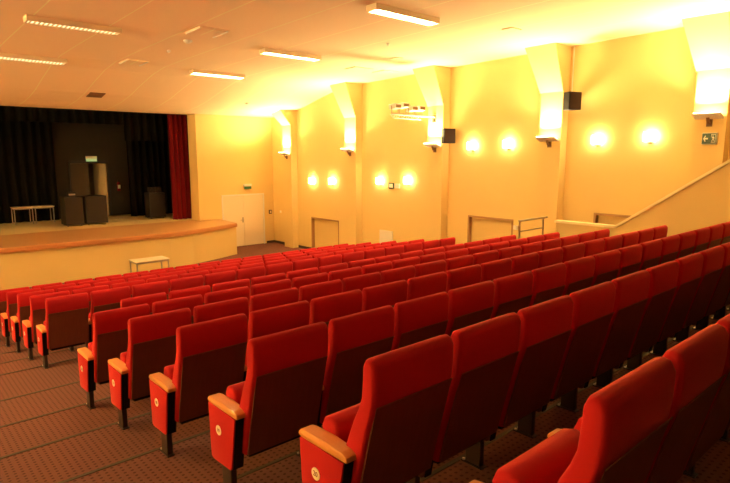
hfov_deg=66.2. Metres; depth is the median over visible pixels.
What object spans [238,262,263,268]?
seat
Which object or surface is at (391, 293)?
seat
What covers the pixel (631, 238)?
seat
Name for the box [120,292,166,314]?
seat
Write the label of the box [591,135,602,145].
wall sconce
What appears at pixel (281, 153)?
wall sconce
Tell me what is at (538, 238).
seat
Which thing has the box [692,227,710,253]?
seat
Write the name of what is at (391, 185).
exit sign
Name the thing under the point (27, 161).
drape
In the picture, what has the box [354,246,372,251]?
seat
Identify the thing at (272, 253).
seat
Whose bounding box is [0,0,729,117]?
ceiling
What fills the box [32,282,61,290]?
seat
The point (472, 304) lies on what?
seat
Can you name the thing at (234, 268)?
seat
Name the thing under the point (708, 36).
pillar
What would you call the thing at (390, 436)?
seat
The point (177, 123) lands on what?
stage curtain
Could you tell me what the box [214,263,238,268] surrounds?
seat
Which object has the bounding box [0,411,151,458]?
trim
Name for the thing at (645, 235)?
seat
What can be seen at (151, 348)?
seat
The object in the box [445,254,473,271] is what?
seat
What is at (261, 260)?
seat
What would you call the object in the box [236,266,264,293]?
seat
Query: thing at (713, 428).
seat
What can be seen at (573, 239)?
seat
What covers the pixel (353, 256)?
seat
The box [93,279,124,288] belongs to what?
seat
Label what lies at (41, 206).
table
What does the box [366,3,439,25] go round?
ceiling light
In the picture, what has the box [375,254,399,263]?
seat
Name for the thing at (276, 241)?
baseboard
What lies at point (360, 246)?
seat
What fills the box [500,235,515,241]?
seat
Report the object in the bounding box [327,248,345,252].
seat
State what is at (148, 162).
drape
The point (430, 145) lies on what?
lamp
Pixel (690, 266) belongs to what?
seat
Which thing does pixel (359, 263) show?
seat
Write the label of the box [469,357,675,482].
seat
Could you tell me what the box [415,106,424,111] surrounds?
lamp
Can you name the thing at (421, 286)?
seat
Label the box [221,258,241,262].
seat
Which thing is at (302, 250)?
seat
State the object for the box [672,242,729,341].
seat
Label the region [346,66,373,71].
ceiling hatch
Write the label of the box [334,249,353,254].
seat
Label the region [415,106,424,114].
floodlight
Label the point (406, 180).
wall sconce
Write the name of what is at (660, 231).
seat
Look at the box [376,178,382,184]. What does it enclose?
wall sconce
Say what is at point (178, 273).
seat
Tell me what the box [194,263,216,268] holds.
seat
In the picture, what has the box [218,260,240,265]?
seat
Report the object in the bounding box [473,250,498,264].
seat
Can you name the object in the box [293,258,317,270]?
seat
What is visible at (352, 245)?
seat
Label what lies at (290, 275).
seat
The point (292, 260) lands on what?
seat
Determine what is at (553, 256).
seat
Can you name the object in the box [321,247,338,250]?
seat
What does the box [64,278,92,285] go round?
seat
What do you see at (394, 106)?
lamp
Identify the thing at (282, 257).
seat
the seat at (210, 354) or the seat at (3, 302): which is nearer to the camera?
the seat at (210, 354)
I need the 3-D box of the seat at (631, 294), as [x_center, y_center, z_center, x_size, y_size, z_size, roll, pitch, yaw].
[1.730,0.712,4.156,0.560,1.014,0.472,-8,12,-41]
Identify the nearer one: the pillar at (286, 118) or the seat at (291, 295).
the seat at (291, 295)
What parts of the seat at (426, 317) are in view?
panel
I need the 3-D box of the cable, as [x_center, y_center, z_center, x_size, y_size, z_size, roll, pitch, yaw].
[4.647,-3.823,12.509,0.022,1.039,0.022,-3,9,-19]
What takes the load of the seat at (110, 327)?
on the floor at (193, 461)
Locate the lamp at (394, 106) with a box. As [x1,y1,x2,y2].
[389,103,400,109]
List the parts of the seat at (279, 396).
panel, armrest, leg, seat, seat frame, backrest, panel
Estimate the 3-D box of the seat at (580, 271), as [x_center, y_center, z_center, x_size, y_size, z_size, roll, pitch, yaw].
[1.930,0.643,5.620,0.560,1.014,0.472,-8,12,-41]
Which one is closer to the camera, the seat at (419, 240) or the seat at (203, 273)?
the seat at (203, 273)
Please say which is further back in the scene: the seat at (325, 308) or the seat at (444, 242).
the seat at (444, 242)
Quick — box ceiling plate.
[502,27,521,31]
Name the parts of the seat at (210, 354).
panel, armrest, leg, foot plate, seat, seat frame, backrest, panel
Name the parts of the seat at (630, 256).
panel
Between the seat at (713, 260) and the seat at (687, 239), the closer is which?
the seat at (713, 260)
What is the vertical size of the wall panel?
0.460 m
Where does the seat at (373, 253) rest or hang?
on the floor at (193, 461)
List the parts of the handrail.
post, rail, post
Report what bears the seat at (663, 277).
on the floor at (193, 461)
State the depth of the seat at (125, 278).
10.75 m
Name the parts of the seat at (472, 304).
panel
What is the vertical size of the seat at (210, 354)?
1.014 m
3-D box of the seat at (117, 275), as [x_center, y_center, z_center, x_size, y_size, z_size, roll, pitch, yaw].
[-5.409,1.182,11.694,0.560,1.014,0.472,-8,12,-41]
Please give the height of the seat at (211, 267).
1.014 m
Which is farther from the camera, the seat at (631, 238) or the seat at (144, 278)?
the seat at (144, 278)
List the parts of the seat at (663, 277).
leg, backrest, panel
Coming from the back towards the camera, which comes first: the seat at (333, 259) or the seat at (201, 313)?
the seat at (333, 259)
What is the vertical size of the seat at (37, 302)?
1.014 m
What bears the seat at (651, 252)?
on the floor at (193, 461)
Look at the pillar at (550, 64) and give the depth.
12.75 m
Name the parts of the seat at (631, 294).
foot plate, leg, backrest, panel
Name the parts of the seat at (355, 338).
backrest, panel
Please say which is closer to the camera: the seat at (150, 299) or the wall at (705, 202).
the seat at (150, 299)
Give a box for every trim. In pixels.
[0,345,85,363]
[0,358,77,375]
[0,381,79,401]
[0,396,110,427]
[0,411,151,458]
[58,430,209,482]
[221,450,298,482]
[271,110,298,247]
[311,217,338,248]
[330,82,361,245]
[420,306,728,482]
[467,215,512,241]
[554,159,729,227]
[593,213,630,222]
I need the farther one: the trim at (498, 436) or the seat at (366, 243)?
the seat at (366, 243)
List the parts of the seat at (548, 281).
panel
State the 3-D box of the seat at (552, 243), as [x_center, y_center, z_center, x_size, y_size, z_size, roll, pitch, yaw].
[2.748,0.448,8.917,0.560,1.014,0.472,-8,12,-41]
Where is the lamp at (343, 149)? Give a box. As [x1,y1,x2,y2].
[340,148,353,151]
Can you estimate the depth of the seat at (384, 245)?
12.60 m
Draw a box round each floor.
[0,213,197,236]
[0,242,729,482]
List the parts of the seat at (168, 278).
backrest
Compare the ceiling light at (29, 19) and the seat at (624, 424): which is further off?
the ceiling light at (29, 19)
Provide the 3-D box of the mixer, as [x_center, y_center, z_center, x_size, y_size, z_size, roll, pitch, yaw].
[-9.767,-1.570,18.615,0.240,0.160,0.228,-8,12,-41]
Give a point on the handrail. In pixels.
(542, 218)
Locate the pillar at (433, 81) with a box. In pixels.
[413,65,450,240]
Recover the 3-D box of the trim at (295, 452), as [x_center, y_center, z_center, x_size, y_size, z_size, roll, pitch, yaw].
[-1.819,1.632,2.616,21.400,0.032,0.028,-8,12,-41]
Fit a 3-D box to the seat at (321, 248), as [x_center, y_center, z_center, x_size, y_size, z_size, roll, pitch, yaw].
[-1.232,0.613,15.380,0.560,1.014,0.472,-8,12,-41]
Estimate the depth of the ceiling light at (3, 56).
12.43 m
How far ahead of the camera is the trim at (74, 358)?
7.64 m
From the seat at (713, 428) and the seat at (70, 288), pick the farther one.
the seat at (70, 288)
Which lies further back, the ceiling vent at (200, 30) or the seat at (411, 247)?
the seat at (411, 247)
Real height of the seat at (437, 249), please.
1.014 m
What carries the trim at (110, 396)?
attached to the floor at (193, 461)
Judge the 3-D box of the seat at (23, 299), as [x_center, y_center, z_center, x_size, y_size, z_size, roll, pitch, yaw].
[-5.406,1.278,9.136,0.583,1.014,0.472,-8,12,-41]
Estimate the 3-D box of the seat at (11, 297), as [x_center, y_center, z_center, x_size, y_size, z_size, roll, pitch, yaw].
[-6.038,1.316,9.858,0.583,1.014,0.472,-8,12,-41]
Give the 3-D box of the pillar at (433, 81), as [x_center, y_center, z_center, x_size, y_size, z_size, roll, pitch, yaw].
[1.771,-1.803,15.526,0.790,6.024,0.760,-8,12,-41]
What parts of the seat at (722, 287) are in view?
leg, backrest, panel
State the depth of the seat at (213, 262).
12.95 m
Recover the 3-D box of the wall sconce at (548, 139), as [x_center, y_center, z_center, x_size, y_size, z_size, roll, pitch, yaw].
[4.139,-2.267,12.751,0.236,0.249,0.480,-8,12,-41]
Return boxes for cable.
[571,46,574,91]
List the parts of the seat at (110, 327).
panel, armrest, seat, leg, panel, backrest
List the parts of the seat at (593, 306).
foot plate, leg, backrest, panel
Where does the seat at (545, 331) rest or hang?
on the floor at (193, 461)
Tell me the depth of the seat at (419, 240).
13.33 m
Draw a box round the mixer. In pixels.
[66,192,75,196]
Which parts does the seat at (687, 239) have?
panel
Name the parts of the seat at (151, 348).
panel, armrest, leg, seat, seat frame, panel, backrest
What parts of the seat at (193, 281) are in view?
backrest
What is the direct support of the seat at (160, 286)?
on the floor at (193, 461)
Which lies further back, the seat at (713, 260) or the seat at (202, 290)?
the seat at (202, 290)
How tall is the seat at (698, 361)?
1.014 m
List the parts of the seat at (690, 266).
leg, panel, backrest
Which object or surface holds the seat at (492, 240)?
on the floor at (193, 461)
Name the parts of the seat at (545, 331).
foot plate, leg, backrest, panel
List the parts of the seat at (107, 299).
panel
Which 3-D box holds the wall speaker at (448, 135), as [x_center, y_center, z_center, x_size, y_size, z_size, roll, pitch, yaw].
[2.209,-2.818,14.974,0.378,0.380,0.328,-3,9,-21]
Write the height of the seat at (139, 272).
1.014 m
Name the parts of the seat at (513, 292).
panel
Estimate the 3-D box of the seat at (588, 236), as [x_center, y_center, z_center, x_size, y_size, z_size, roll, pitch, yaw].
[3.583,0.334,9.654,0.560,1.014,0.472,-8,12,-41]
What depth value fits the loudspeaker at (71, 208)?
18.55 m
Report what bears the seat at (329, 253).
on the floor at (193, 461)
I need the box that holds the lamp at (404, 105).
[399,102,408,108]
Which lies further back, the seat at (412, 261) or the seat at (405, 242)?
the seat at (405, 242)
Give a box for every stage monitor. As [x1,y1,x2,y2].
[147,187,154,192]
[154,187,161,192]
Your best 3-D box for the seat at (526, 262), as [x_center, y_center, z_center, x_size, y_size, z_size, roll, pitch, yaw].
[1.712,0.631,6.716,0.560,1.014,0.472,-8,12,-41]
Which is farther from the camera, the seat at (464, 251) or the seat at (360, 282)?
the seat at (464, 251)
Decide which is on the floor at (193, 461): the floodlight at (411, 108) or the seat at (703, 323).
the seat at (703, 323)
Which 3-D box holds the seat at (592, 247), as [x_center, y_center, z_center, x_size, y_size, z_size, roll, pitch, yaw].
[2.965,0.460,7.822,0.560,1.014,0.472,-8,12,-41]
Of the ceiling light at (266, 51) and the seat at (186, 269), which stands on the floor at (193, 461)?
the seat at (186, 269)
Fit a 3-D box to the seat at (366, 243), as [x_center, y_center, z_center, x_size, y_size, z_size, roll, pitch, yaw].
[-0.161,0.515,15.046,0.617,1.014,0.472,-8,12,-41]
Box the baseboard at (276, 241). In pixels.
[274,240,310,248]
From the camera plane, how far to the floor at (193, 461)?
4.36 m
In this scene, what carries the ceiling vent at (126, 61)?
in the ceiling
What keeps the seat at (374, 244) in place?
on the floor at (193, 461)
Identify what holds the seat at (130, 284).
on the floor at (193, 461)
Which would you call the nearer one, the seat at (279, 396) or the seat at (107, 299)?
the seat at (279, 396)
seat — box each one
[0,287,29,341]
[0,288,40,346]
[10,289,53,352]
[22,291,69,359]
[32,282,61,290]
[36,292,88,368]
[43,283,75,291]
[56,284,90,294]
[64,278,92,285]
[69,285,108,351]
[77,304,149,409]
[78,279,107,286]
[85,286,130,347]
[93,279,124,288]
[95,274,121,280]
[108,308,191,429]
[110,274,137,281]
[111,280,144,297]
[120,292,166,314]
[123,271,148,276]
[127,275,156,282]
[132,280,168,299]
[139,270,165,276]
[147,275,177,298]
[149,313,247,457]
[150,267,173,272]
[152,294,202,323]
[158,270,185,277]
[167,267,192,272]
[168,275,203,299]
[169,285,210,304]
[175,264,197,268]
[180,270,208,285]
[187,266,213,273]
[193,297,248,322]
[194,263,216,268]
[199,261,219,265]
[204,270,235,291]
[204,286,249,304]
[208,322,327,482]
[210,266,237,273]
[212,279,249,291]
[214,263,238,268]
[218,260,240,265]
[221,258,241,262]
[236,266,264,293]
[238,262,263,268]
[240,259,262,264]
[241,257,262,261]
[242,255,261,259]
[243,300,309,380]
[247,288,298,341]
[249,273,285,305]
[249,279,290,313]
[262,253,280,258]
[263,254,282,262]
[264,256,285,266]
[265,259,288,275]
[266,262,292,274]
[281,250,298,255]
[284,252,302,256]
[286,253,306,259]
[286,267,317,287]
[289,255,311,262]
[292,272,328,290]
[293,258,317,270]
[296,305,394,457]
[299,248,315,251]
[299,279,341,304]
[299,334,453,482]
[303,249,320,253]
[307,250,326,255]
[309,289,362,326]
[312,252,333,258]
[317,245,332,249]
[318,254,341,272]
[318,262,347,275]
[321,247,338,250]
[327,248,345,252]
[329,267,361,280]
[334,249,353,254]
[339,244,354,247]
[342,251,363,263]
[342,272,380,291]
[346,245,363,249]
[348,258,374,267]
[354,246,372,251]
[356,242,370,245]
[362,261,391,274]
[362,280,407,311]
[364,243,380,246]
[364,248,384,258]
[373,244,390,248]
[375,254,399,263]
[380,266,414,283]
[381,241,396,244]
[385,245,403,255]
[391,241,407,245]
[391,292,448,350]
[392,256,419,268]
[400,250,422,258]
[404,242,421,252]
[405,312,520,482]
[407,271,446,299]
[408,239,423,243]
[415,260,445,276]
[420,252,444,263]
[422,240,438,250]
[423,247,444,254]
[439,237,455,246]
[444,243,464,251]
[445,248,467,259]
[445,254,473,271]
[445,280,494,336]
[446,264,481,293]
[461,295,573,469]
[464,240,482,248]
[468,244,489,254]
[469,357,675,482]
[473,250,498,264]
[480,258,511,281]
[482,237,499,244]
[489,241,508,250]
[491,271,532,318]
[498,245,520,259]
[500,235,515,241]
[508,238,526,246]
[511,252,538,274]
[513,281,615,438]
[520,242,541,254]
[527,235,543,243]
[529,263,566,305]
[537,247,562,267]
[541,238,560,250]
[544,232,559,240]
[547,324,728,482]
[556,270,649,412]
[560,235,578,246]
[561,242,584,262]
[562,256,594,295]
[578,232,594,242]
[583,238,604,256]
[591,249,620,285]
[592,260,678,388]
[594,229,609,239]
[603,235,622,251]
[616,244,642,277]
[621,231,638,247]
[623,252,703,370]
[637,228,653,243]
[639,239,661,270]
[650,246,724,355]
[653,225,667,239]
[658,234,679,264]
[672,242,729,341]
[676,230,695,258]
[683,419,729,478]
[684,314,729,471]
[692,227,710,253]
[692,289,729,330]
[707,224,723,248]
[710,304,729,319]
[719,221,729,245]
[719,429,729,442]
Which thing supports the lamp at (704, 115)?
attached to the wall sconce at (709, 116)
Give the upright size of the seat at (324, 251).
1.014 m
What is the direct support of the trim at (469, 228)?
attached to the wall at (630, 87)
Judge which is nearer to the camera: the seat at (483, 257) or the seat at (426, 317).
the seat at (426, 317)
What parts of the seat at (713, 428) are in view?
panel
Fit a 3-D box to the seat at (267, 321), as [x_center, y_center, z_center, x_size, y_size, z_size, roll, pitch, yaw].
[-0.794,0.972,4.504,0.560,1.014,0.472,-8,12,-41]
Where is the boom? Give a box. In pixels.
[390,114,435,121]
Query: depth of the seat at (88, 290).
8.57 m
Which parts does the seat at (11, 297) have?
panel, armrest, leg, panel, backrest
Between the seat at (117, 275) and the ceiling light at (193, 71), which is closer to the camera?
the seat at (117, 275)
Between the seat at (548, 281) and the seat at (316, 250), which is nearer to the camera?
the seat at (548, 281)
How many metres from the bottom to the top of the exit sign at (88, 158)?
0.200 m
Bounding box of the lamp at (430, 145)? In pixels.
[423,143,440,147]
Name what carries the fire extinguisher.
attached to the wall at (71, 141)
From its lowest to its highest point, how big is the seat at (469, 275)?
1.014 m
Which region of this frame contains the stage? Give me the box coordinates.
[0,219,236,289]
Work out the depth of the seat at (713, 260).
5.10 m
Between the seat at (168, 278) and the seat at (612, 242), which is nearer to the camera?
the seat at (612, 242)
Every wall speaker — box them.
[441,128,455,142]
[563,91,581,110]
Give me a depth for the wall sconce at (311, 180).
20.05 m
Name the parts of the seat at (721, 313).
leg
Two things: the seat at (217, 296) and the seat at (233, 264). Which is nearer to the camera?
the seat at (217, 296)
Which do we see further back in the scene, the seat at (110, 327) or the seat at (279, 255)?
the seat at (279, 255)
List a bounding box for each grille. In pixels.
[65,198,83,223]
[86,197,106,222]
[150,194,164,216]
[445,129,454,141]
[569,92,581,108]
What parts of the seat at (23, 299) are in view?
panel, armrest, leg, panel, backrest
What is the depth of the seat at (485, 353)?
2.86 m
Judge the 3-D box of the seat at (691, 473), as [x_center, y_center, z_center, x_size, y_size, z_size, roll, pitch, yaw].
[1.948,0.725,3.060,0.560,1.014,0.472,-8,12,-41]
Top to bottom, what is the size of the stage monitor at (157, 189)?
0.200 m
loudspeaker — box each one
[59,196,83,226]
[81,195,107,224]
[144,192,165,218]
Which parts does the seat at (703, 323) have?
leg, panel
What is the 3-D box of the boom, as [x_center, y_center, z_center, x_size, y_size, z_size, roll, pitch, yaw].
[1.267,-3.269,14.749,1.686,0.200,0.100,-8,12,-41]
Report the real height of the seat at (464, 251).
1.014 m
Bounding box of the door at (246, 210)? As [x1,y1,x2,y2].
[221,193,264,245]
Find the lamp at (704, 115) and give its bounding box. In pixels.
[692,112,723,119]
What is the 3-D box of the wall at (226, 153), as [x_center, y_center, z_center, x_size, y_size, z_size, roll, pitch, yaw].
[-12.272,-1.906,14.832,22.610,6.160,0.650,-8,12,-41]
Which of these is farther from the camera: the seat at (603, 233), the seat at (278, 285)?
the seat at (603, 233)
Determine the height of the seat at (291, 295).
1.014 m
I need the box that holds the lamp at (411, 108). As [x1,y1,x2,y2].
[405,106,417,111]
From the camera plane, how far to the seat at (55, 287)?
9.99 m
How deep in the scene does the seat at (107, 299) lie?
7.83 m
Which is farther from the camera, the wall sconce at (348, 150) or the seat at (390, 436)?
the wall sconce at (348, 150)
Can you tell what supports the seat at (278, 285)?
on the floor at (193, 461)
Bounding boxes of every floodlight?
[389,103,400,113]
[399,102,408,113]
[405,106,417,114]
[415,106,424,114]
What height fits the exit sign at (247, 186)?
0.190 m
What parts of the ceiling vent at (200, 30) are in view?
vent plate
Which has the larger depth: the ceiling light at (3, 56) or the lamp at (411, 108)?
the lamp at (411, 108)
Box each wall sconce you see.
[278,152,289,158]
[309,178,313,184]
[328,178,334,184]
[340,148,353,155]
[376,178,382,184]
[403,177,410,184]
[423,143,440,151]
[467,142,475,150]
[503,140,512,149]
[535,136,558,147]
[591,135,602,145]
[643,131,656,143]
[692,112,723,126]
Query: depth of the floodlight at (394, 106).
14.16 m
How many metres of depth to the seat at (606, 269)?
5.75 m
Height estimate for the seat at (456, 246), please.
1.014 m
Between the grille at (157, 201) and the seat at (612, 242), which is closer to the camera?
the seat at (612, 242)
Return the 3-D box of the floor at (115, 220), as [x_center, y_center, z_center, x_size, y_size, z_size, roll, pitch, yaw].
[-13.307,-0.134,16.430,17.770,0.050,4.010,-8,12,-41]
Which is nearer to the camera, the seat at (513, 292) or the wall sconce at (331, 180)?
the seat at (513, 292)
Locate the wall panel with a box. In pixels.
[379,230,392,243]
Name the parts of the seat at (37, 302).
panel, armrest, leg, panel, backrest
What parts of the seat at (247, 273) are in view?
backrest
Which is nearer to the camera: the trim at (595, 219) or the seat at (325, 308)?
the seat at (325, 308)
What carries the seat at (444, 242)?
on the floor at (193, 461)
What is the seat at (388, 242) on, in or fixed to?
on the floor at (193, 461)
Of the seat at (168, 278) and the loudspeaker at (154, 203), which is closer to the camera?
the seat at (168, 278)
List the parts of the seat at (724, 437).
foot plate, leg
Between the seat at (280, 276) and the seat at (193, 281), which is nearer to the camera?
the seat at (280, 276)
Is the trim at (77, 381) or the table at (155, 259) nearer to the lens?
the trim at (77, 381)
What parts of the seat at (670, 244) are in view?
panel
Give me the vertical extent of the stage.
1.110 m
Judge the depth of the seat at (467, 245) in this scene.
10.48 m
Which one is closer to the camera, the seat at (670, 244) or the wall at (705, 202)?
the seat at (670, 244)
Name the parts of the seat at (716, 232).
panel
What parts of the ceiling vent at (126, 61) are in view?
vent plate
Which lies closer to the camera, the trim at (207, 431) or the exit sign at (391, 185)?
the trim at (207, 431)
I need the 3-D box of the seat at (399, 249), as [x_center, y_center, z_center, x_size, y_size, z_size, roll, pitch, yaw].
[0.461,0.574,11.755,0.560,1.014,0.472,-8,12,-41]
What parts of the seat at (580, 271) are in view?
panel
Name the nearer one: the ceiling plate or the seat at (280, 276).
the seat at (280, 276)
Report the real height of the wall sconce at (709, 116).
0.249 m
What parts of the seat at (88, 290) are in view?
backrest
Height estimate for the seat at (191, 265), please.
1.014 m
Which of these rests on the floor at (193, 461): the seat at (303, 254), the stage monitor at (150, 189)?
the seat at (303, 254)
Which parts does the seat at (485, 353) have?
leg, seat frame, backrest, panel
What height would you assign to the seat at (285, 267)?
1.014 m
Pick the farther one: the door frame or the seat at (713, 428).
the door frame
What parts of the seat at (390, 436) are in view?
panel, armrest, seat, backrest, panel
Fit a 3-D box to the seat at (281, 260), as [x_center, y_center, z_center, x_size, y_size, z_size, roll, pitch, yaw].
[-1.841,0.840,11.002,0.560,1.014,0.472,-8,12,-41]
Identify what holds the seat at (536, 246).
on the floor at (193, 461)
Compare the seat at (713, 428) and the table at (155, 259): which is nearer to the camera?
the seat at (713, 428)
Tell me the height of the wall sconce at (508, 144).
0.240 m
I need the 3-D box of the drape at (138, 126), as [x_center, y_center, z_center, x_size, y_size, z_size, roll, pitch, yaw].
[-7.520,-4.625,20.451,2.550,1.900,0.140,-8,12,-41]
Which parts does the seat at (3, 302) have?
panel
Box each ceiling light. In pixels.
[0,52,66,65]
[23,14,121,35]
[189,69,244,78]
[259,48,320,60]
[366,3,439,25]
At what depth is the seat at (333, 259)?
10.39 m
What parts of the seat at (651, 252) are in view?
panel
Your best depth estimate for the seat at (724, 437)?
3.35 m
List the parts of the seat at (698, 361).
armrest, seat, panel, backrest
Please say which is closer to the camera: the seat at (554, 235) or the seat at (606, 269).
the seat at (606, 269)
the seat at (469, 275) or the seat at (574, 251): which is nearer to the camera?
the seat at (469, 275)
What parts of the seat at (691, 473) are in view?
leg, foot plate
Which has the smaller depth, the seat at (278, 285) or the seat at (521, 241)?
the seat at (278, 285)
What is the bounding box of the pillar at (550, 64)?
[525,43,571,235]
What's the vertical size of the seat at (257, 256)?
1.014 m
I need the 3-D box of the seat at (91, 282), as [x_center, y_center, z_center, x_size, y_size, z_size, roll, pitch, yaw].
[-5.194,1.201,10.603,0.560,1.014,0.472,-8,12,-41]
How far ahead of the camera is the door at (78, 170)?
21.38 m
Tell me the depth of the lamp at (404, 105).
14.32 m
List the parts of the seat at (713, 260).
leg, panel, backrest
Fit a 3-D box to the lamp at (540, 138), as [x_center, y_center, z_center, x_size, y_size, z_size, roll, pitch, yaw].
[4.131,-2.326,12.735,0.216,0.105,0.480,-8,12,-41]
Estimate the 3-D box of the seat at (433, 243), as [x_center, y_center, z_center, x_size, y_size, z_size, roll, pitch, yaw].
[1.297,0.460,12.492,0.560,1.014,0.472,-8,12,-41]
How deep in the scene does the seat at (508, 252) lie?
7.93 m
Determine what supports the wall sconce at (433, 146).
attached to the wall at (630, 87)
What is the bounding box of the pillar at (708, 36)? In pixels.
[682,11,729,182]
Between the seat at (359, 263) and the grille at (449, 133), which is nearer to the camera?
the seat at (359, 263)
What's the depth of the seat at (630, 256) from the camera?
6.12 m
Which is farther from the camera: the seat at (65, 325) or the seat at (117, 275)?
the seat at (117, 275)
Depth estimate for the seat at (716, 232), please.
7.96 m
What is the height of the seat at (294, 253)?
1.014 m
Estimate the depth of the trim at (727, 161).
10.62 m
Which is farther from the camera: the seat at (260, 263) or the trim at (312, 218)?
the trim at (312, 218)
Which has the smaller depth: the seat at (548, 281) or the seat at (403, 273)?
the seat at (548, 281)
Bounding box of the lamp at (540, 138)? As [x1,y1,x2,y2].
[535,136,558,141]
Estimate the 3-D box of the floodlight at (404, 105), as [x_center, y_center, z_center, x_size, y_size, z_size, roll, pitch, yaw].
[0.981,-3.428,14.431,0.250,0.287,0.266,-8,12,-41]
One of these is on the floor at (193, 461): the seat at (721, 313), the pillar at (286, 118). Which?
the seat at (721, 313)
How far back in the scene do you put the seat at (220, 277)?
8.93 m
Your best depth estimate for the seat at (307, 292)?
5.71 m
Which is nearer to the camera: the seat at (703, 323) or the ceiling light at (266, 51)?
the seat at (703, 323)
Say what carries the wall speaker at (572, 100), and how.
attached to the wall at (630, 87)
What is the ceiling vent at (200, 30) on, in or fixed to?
in the ceiling
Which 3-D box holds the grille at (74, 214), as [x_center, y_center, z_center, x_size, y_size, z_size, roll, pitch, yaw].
[-9.619,-1.008,18.550,0.500,0.850,0.007,-8,12,-41]
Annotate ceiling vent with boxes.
[86,92,105,97]
[119,59,148,65]
[185,26,228,37]
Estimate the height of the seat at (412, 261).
1.014 m
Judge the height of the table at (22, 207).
0.580 m
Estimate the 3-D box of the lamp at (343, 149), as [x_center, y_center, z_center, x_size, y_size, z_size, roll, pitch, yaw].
[-0.575,-2.928,17.974,0.216,0.116,0.480,-8,12,-41]
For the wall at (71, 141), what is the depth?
21.34 m
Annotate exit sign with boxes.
[85,156,96,160]
[243,184,251,188]
[389,183,399,188]
[701,132,717,144]
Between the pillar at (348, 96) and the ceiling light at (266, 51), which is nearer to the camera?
the ceiling light at (266, 51)
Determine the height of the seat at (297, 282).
1.014 m
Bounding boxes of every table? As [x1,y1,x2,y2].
[10,206,33,224]
[31,205,54,223]
[129,256,169,272]
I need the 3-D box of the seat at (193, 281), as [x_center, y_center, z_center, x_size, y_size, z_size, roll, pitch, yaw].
[-2.880,1.029,8.805,0.560,1.014,0.472,-8,12,-41]
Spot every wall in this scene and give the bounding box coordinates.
[51,122,130,218]
[187,114,273,242]
[271,27,729,247]
[556,162,729,237]
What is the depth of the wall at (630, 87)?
14.07 m
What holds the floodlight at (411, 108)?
attached to the boom
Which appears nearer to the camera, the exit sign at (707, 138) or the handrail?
the exit sign at (707, 138)
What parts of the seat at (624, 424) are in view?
armrest, seat, backrest, panel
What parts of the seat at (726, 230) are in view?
panel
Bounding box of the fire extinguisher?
[117,180,120,190]
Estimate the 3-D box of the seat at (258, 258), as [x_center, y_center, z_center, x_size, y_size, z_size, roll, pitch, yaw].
[-2.688,0.860,12.815,0.560,1.014,0.472,-8,12,-41]
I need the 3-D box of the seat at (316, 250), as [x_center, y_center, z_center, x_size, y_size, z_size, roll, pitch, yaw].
[-1.435,0.689,13.921,0.560,1.014,0.472,-8,12,-41]
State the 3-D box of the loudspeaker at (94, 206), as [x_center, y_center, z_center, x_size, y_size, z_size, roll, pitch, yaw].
[-9.297,-1.089,19.236,0.680,0.979,0.608,-8,12,-41]
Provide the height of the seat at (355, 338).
1.014 m
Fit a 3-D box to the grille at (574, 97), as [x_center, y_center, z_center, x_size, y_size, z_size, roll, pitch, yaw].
[4.551,-3.044,12.112,0.300,0.340,0.007,-3,9,-21]
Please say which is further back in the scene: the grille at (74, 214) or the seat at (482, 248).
the grille at (74, 214)
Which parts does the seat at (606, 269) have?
panel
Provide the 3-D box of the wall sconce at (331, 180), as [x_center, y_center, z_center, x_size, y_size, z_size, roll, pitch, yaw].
[-1.145,-2.054,19.269,0.120,0.240,0.230,-8,12,-41]
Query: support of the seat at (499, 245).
on the floor at (193, 461)
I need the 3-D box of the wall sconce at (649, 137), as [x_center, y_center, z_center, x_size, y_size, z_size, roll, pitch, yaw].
[5.796,-2.114,11.396,0.120,0.240,0.230,-8,12,-41]
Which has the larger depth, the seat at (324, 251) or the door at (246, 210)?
the door at (246, 210)
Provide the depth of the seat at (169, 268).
12.22 m
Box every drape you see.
[0,106,123,124]
[0,120,59,223]
[124,112,168,140]
[126,141,172,215]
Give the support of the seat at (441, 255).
on the floor at (193, 461)
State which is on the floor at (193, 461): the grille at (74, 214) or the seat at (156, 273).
the seat at (156, 273)
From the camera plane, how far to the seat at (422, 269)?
6.82 m
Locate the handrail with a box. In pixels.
[518,216,547,238]
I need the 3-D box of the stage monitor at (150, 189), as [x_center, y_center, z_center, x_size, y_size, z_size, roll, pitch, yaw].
[-7.970,-1.925,20.915,0.220,0.200,0.211,-8,12,-41]
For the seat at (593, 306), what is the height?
1.014 m
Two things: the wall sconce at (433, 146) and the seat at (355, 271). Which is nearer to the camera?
the seat at (355, 271)
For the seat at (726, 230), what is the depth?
8.26 m
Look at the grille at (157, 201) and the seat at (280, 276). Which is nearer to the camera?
the seat at (280, 276)
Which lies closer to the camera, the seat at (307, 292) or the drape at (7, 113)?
the seat at (307, 292)
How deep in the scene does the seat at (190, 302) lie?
5.73 m
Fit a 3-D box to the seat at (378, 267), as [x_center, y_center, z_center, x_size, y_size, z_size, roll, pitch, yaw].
[0.024,0.777,7.801,0.560,1.014,0.472,-8,12,-41]
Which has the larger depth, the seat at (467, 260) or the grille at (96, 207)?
the grille at (96, 207)
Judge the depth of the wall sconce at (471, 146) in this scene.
14.67 m
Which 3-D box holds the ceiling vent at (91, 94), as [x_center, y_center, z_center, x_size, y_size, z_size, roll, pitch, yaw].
[-7.512,-4.086,15.641,0.400,0.096,0.395,-8,12,-41]
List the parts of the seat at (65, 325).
panel, armrest, leg, backrest, seat frame, panel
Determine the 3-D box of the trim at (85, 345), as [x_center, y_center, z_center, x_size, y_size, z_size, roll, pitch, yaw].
[-6.106,1.903,7.516,21.400,0.032,0.028,-8,12,-41]
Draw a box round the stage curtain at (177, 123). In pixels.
[167,114,191,219]
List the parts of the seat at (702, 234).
panel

